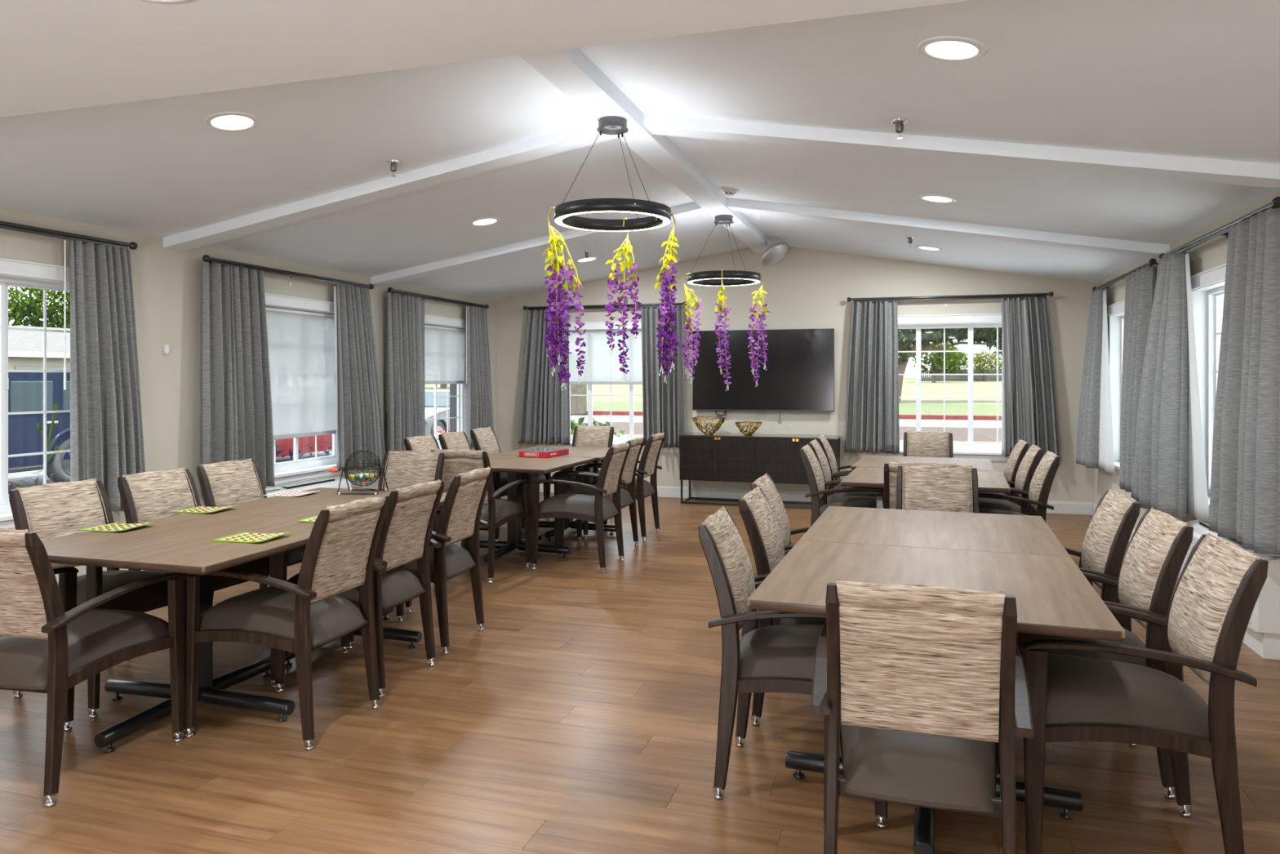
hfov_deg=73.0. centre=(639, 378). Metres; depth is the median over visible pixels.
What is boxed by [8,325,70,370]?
house
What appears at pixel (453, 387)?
porch column
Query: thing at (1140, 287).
window curtain
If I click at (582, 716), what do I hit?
floor
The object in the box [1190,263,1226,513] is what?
window
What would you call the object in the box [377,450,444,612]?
dining chair
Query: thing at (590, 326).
window
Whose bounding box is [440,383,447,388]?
tree
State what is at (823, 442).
dining chair
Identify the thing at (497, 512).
dining chair
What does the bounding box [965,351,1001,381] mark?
tree
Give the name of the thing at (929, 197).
recessed light
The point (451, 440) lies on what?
dining chair
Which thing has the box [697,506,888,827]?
dining chair
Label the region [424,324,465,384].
roller shade
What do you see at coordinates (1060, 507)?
baseboard
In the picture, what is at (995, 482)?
square table
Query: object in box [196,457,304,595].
dining chair
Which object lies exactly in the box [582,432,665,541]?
dining chair
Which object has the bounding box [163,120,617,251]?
ceiling beam
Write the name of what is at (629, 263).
garland
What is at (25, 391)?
car
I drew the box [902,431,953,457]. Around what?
dining chair
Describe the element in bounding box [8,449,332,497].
ground
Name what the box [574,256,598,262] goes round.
recessed light
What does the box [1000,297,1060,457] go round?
window curtain
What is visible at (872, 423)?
window curtain
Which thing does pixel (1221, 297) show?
wall
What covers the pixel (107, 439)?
window curtain
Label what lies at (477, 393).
window curtain
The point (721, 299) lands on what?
garland
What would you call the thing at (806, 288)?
wall
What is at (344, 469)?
cage
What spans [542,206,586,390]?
flowers
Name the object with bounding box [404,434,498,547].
dining chair
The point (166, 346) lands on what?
wall sensor
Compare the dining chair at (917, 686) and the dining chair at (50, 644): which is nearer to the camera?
the dining chair at (917, 686)
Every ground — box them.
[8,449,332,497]
[425,381,1001,404]
[570,414,1001,427]
[570,422,1001,441]
[571,434,1001,444]
[586,401,1001,415]
[902,377,966,381]
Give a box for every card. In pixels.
[78,521,156,532]
[172,504,239,513]
[212,531,291,542]
[263,490,319,496]
[297,515,317,522]
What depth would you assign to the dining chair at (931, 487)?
4.77 m
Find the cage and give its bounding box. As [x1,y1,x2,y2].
[328,449,388,494]
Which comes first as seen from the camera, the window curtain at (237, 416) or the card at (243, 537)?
the card at (243, 537)
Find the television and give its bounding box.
[692,328,834,423]
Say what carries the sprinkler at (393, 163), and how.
attached to the ceiling at (1193, 78)
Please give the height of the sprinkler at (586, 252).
0.094 m
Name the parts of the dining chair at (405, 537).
leg, leg, rail, seat, armrest, leg, rail, backrest, leg, armrest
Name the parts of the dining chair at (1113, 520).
armrest, leg, armrest, backrest, leg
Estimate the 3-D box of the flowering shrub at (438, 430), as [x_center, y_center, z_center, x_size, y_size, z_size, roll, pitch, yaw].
[-2.658,1.227,12.497,0.893,1.084,0.913,0,0,33]
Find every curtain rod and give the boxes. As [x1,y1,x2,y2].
[0,220,137,249]
[202,254,373,288]
[387,287,488,308]
[523,301,686,310]
[846,291,1053,302]
[1092,257,1158,290]
[1158,196,1279,259]
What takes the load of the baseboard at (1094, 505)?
attached to the wall at (1212, 253)
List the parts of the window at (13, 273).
sash, sill, frame, head casing, sash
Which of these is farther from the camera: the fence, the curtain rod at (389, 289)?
the fence
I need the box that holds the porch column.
[449,383,457,431]
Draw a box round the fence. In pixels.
[920,368,1001,381]
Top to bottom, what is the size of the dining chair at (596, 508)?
0.914 m
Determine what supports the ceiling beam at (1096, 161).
attached to the ceiling at (1193, 78)
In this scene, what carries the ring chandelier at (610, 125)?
hanging from the ceiling at (1193, 78)
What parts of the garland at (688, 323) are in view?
stem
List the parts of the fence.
rail, rail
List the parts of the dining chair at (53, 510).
leg, backrest, leg, leg, seat, rail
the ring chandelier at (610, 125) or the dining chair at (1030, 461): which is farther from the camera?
the dining chair at (1030, 461)
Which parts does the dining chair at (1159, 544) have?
leg, seat, armrest, leg, armrest, backrest, leg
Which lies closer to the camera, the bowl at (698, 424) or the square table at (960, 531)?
the square table at (960, 531)
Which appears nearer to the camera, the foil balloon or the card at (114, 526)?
the card at (114, 526)
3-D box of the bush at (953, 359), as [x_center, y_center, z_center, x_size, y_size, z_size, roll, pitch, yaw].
[33.055,-2.157,95.614,6.680,5.708,5.322,0,0,17]
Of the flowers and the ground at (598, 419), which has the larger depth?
the ground at (598, 419)
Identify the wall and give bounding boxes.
[0,206,496,582]
[496,246,1093,504]
[570,384,586,414]
[1093,189,1279,529]
[1219,294,1224,347]
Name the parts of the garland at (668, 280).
stem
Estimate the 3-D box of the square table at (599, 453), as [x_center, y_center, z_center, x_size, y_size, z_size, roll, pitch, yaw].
[-0.663,1.028,7.862,1.004,0.736,1.004,0,0,16]
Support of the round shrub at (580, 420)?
on the ground
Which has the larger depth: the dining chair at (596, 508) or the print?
the print
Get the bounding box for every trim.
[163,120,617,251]
[370,201,706,285]
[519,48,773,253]
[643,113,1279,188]
[727,198,1169,257]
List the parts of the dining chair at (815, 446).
leg, backrest, leg, armrest, armrest, seat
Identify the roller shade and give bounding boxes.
[265,306,336,439]
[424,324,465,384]
[568,329,642,384]
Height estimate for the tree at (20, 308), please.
9.389 m
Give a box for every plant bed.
[8,404,69,493]
[275,436,332,462]
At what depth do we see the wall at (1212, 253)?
5.84 m
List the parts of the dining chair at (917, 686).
armrest, leg, leg, seat, rail, backrest, leg, armrest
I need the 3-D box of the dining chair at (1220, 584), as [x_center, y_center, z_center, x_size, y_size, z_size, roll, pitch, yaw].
[1.456,0.939,2.624,0.634,0.914,0.550,0,0,15]
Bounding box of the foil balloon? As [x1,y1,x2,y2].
[758,241,787,266]
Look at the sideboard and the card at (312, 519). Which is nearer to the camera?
the card at (312, 519)
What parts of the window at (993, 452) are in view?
sash, sill, sash, frame, head casing, sash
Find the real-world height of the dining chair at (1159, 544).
0.914 m
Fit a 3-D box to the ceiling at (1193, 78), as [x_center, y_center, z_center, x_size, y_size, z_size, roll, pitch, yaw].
[0.436,-1.291,6.641,8.240,0.885,8.190,0,0,17]
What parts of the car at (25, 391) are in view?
door handle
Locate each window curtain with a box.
[63,240,145,511]
[201,262,274,495]
[333,284,385,471]
[386,292,425,451]
[463,305,493,447]
[518,309,569,444]
[640,306,684,448]
[844,301,899,454]
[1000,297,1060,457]
[1075,288,1114,473]
[1119,266,1155,492]
[1131,252,1208,521]
[1208,207,1279,555]
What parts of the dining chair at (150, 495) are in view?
leg, backrest, leg, seat, rail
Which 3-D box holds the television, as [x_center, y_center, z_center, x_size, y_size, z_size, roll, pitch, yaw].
[1.384,-0.022,9.805,1.604,1.058,0.083,0,0,17]
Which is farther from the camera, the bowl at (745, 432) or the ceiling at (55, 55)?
the bowl at (745, 432)
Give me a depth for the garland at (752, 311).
7.67 m
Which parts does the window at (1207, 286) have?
head casing, sill, frame, sash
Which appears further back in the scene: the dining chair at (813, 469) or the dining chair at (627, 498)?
the dining chair at (627, 498)
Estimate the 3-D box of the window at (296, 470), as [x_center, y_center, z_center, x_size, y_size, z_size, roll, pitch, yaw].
[-2.902,0.096,7.446,0.205,1.553,1.360,0,0,17]
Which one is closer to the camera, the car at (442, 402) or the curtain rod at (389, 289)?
the curtain rod at (389, 289)
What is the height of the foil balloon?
0.256 m
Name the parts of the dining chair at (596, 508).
leg, leg, rail, armrest, seat, armrest, leg, backrest, leg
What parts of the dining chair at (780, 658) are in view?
leg, backrest, leg, armrest, armrest, rail, seat, leg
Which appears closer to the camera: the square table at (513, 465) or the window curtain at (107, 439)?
the window curtain at (107, 439)
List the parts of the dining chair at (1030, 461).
seat, armrest, leg, backrest, leg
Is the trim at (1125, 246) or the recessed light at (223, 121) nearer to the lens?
the recessed light at (223, 121)
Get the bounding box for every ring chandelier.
[553,115,671,231]
[686,214,760,286]
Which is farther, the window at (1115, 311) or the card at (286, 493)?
the window at (1115, 311)
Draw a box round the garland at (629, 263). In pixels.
[604,217,641,382]
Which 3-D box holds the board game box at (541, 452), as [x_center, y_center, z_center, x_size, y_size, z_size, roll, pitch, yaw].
[-0.819,0.634,7.404,0.273,0.050,0.402,0,0,21]
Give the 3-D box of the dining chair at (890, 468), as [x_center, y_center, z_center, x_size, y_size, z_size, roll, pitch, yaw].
[1.714,0.939,5.271,0.550,0.914,0.634,0,0,17]
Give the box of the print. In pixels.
[519,447,568,452]
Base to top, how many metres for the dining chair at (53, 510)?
0.914 m
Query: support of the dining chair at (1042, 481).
on the floor
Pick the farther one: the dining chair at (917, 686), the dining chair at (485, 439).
the dining chair at (485, 439)
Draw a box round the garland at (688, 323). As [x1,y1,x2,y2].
[680,272,702,383]
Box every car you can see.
[8,372,70,482]
[273,434,332,459]
[425,390,449,440]
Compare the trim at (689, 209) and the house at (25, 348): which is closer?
the trim at (689, 209)
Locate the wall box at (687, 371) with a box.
[686,368,692,378]
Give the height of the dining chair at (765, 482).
0.914 m
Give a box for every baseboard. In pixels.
[539,483,1092,515]
[1092,502,1180,577]
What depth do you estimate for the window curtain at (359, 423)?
7.83 m
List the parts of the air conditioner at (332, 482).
control lid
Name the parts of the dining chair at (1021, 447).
seat, backrest, leg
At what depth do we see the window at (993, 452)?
9.29 m
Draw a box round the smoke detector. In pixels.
[720,186,739,195]
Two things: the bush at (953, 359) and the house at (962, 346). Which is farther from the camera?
the house at (962, 346)
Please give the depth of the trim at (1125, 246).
6.76 m
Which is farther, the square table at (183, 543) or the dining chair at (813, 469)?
the dining chair at (813, 469)
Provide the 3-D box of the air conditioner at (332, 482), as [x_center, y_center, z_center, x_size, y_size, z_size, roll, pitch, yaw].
[-2.801,1.134,7.253,0.160,0.524,1.070,0,0,17]
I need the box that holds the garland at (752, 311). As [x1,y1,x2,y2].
[746,275,770,386]
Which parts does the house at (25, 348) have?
garage door panel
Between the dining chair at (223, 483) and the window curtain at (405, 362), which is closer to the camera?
the dining chair at (223, 483)
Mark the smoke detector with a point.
(729, 191)
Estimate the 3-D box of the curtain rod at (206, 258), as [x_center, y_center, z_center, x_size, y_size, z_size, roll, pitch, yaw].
[-2.858,-0.863,7.197,0.115,0.055,2.042,0,0,17]
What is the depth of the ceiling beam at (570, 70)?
4.98 m
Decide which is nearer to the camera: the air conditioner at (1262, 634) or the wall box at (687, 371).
the air conditioner at (1262, 634)
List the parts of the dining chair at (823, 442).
leg, backrest, armrest, armrest, seat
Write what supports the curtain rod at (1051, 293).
attached to the wall at (806, 288)
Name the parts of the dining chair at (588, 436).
leg, leg, seat, backrest, leg, leg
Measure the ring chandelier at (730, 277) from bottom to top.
0.582 m
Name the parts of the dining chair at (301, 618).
leg, rail, armrest, leg, seat, leg, armrest, rail, backrest, leg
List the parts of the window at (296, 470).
sash, head casing, sill, frame, sash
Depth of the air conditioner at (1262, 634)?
4.30 m
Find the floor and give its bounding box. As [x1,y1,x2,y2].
[0,492,1279,853]
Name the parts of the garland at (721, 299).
stem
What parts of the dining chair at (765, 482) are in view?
leg, backrest, leg, armrest, armrest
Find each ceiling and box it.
[0,0,973,117]
[0,0,1279,300]
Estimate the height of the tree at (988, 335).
5.842 m
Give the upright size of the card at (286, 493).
0.014 m
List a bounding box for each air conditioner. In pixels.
[265,475,351,497]
[1180,519,1279,659]
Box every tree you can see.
[8,285,70,328]
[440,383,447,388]
[897,327,1001,402]
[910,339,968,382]
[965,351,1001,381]
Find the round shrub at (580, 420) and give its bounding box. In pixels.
[570,417,625,436]
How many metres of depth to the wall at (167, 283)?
6.09 m
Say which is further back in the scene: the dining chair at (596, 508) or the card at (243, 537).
the dining chair at (596, 508)
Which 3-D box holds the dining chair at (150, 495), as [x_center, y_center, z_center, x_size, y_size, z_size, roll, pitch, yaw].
[-2.258,0.939,4.431,0.634,0.914,0.550,0,0,19]
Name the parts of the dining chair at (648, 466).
leg, armrest, seat, armrest, leg, backrest, leg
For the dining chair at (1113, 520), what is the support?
on the floor
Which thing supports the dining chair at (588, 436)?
on the floor
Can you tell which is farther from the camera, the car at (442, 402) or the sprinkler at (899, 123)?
the car at (442, 402)
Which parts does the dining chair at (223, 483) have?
leg, backrest, leg, seat, rail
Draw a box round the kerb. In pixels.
[585,410,1001,420]
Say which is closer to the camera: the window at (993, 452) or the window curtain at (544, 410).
the window at (993, 452)
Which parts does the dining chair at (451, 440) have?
leg, backrest, leg, leg, seat, leg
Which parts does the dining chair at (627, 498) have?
leg, leg, armrest, seat, armrest, backrest, leg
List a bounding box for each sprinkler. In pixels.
[387,160,399,176]
[583,250,590,260]
[891,118,906,138]
[906,235,914,246]
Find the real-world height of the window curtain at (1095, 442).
1.679 m
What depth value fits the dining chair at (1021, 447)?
6.63 m
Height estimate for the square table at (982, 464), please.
0.736 m
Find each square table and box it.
[41,512,314,752]
[210,487,446,666]
[479,454,595,564]
[493,445,615,541]
[746,540,1125,853]
[799,506,1071,556]
[840,466,1010,493]
[850,454,994,471]
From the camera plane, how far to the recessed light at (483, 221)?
6.89 m
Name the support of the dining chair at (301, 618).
on the floor
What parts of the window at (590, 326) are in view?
sash, frame, head casing, sash, sill, sash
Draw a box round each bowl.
[692,416,724,434]
[734,421,761,435]
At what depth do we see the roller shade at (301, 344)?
7.41 m
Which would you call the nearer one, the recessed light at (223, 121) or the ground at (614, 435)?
the recessed light at (223, 121)
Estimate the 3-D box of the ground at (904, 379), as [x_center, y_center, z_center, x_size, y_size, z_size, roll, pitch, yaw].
[46.033,0.117,132.310,130.000,0.640,60.000,0,0,17]
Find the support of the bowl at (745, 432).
on the sideboard
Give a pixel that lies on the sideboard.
(717, 456)
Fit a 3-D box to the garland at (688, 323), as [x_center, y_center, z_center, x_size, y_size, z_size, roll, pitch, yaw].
[0.459,-0.442,7.590,0.193,0.973,0.128,0,0,-7]
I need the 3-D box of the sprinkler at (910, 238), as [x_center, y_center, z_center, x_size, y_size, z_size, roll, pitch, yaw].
[2.429,-1.233,7.774,0.072,0.094,0.072,0,0,17]
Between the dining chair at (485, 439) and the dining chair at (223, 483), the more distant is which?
the dining chair at (485, 439)
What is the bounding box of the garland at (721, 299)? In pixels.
[714,269,731,391]
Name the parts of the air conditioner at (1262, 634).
kick panel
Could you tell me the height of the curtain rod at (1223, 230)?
0.055 m
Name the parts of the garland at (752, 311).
stem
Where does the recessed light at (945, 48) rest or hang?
in the ceiling at (1193, 78)
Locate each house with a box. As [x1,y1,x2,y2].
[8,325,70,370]
[934,337,1001,378]
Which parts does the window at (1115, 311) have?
head casing, sill, frame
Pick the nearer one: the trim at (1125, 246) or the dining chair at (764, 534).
the dining chair at (764, 534)
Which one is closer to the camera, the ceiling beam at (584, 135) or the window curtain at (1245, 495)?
the window curtain at (1245, 495)
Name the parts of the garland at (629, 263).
stem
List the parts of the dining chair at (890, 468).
armrest, leg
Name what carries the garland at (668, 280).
hanging from the ring chandelier at (610, 125)
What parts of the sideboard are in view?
leg, leg, door, door, rail, rail, door, door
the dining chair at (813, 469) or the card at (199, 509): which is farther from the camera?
the dining chair at (813, 469)
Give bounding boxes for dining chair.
[0,528,186,807]
[8,478,168,717]
[117,467,269,591]
[182,493,389,750]
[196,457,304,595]
[269,479,444,697]
[346,466,493,653]
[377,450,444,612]
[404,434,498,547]
[431,448,530,583]
[438,431,525,541]
[470,426,546,519]
[529,442,630,573]
[545,425,613,520]
[553,436,644,546]
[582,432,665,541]
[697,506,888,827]
[738,486,826,725]
[750,473,810,550]
[799,444,889,526]
[808,439,882,504]
[810,579,1034,853]
[816,434,882,494]
[875,461,960,509]
[896,464,979,512]
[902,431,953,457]
[978,439,1029,502]
[978,444,1043,515]
[978,450,1060,523]
[997,506,1193,798]
[1014,532,1268,853]
[1063,488,1140,614]
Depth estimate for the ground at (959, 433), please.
22.94 m
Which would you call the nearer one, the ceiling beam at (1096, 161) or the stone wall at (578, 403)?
the ceiling beam at (1096, 161)
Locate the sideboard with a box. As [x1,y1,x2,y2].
[678,432,840,509]
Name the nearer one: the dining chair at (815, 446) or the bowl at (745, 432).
the dining chair at (815, 446)
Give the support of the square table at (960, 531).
on the floor
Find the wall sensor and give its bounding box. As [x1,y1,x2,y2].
[164,344,168,355]
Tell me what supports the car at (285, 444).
on the ground at (13, 477)
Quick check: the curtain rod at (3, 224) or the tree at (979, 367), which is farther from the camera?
the tree at (979, 367)
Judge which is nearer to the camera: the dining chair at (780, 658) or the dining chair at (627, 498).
the dining chair at (780, 658)
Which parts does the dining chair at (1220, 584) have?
leg, leg, seat, rail, armrest, armrest, leg, backrest, leg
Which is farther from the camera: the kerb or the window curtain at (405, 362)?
the kerb
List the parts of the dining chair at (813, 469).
leg, backrest, leg, armrest, armrest, seat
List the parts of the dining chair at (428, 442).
leg, backrest, leg, leg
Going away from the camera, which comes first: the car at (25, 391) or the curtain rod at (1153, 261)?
the curtain rod at (1153, 261)
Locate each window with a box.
[0,257,114,529]
[264,293,355,487]
[424,314,474,449]
[537,320,679,453]
[857,313,1008,461]
[1106,299,1124,475]
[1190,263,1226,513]
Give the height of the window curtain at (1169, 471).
1.704 m
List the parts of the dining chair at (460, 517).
leg, leg, rail, seat, armrest, leg, rail, armrest, backrest, leg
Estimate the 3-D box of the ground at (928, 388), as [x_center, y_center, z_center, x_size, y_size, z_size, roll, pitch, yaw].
[27.468,0.837,72.108,130.000,1.040,66.000,0,0,17]
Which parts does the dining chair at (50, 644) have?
rail, backrest, leg, armrest, leg, seat, armrest, rail, leg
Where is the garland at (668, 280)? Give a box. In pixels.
[654,210,679,382]
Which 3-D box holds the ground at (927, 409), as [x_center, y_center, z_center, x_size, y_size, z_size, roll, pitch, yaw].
[15.976,1.327,34.839,130.000,0.180,12.000,0,0,17]
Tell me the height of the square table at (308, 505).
0.736 m
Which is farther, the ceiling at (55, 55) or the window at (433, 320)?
the window at (433, 320)
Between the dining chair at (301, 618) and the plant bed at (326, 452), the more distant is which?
the plant bed at (326, 452)
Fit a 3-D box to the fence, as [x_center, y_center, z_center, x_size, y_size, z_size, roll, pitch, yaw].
[49.970,-0.388,100.071,33.735,1.529,0.145,0,0,17]
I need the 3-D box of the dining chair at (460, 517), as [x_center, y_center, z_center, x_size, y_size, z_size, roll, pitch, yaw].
[-1.166,0.939,4.657,0.634,0.914,0.550,0,0,14]
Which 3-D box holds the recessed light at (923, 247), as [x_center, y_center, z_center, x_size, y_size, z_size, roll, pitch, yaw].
[2.749,-1.240,8.236,0.247,0.047,0.250,0,0,24]
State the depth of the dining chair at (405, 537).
3.98 m
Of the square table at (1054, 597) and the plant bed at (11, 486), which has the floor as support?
the square table at (1054, 597)
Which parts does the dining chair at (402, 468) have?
leg, leg, backrest, leg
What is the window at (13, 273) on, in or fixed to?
in the wall at (167, 283)
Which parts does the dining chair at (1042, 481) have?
seat, armrest, armrest, leg, backrest, leg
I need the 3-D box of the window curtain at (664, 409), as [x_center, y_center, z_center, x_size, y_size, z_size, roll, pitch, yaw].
[0.260,-0.016,10.074,0.542,1.638,0.151,0,0,20]
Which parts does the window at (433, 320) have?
sash, head casing, sash, frame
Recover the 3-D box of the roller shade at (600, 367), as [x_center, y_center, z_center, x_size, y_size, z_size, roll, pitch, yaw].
[-0.378,-0.256,10.447,1.640,0.653,0.034,0,0,17]
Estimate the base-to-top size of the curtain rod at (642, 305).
0.055 m
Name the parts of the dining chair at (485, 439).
leg, backrest, leg, seat, leg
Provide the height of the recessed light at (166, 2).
0.008 m
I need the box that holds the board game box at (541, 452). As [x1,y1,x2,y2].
[519,447,568,457]
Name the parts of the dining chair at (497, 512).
backrest, leg, rail, leg, seat, armrest, rail, leg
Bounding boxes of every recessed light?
[140,0,192,4]
[204,111,259,131]
[469,217,500,226]
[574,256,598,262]
[915,245,942,250]
[917,35,986,61]
[918,194,956,203]
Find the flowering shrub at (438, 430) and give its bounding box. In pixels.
[433,426,448,439]
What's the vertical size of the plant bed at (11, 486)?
1.024 m
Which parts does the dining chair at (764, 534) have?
leg, armrest, backrest, leg, seat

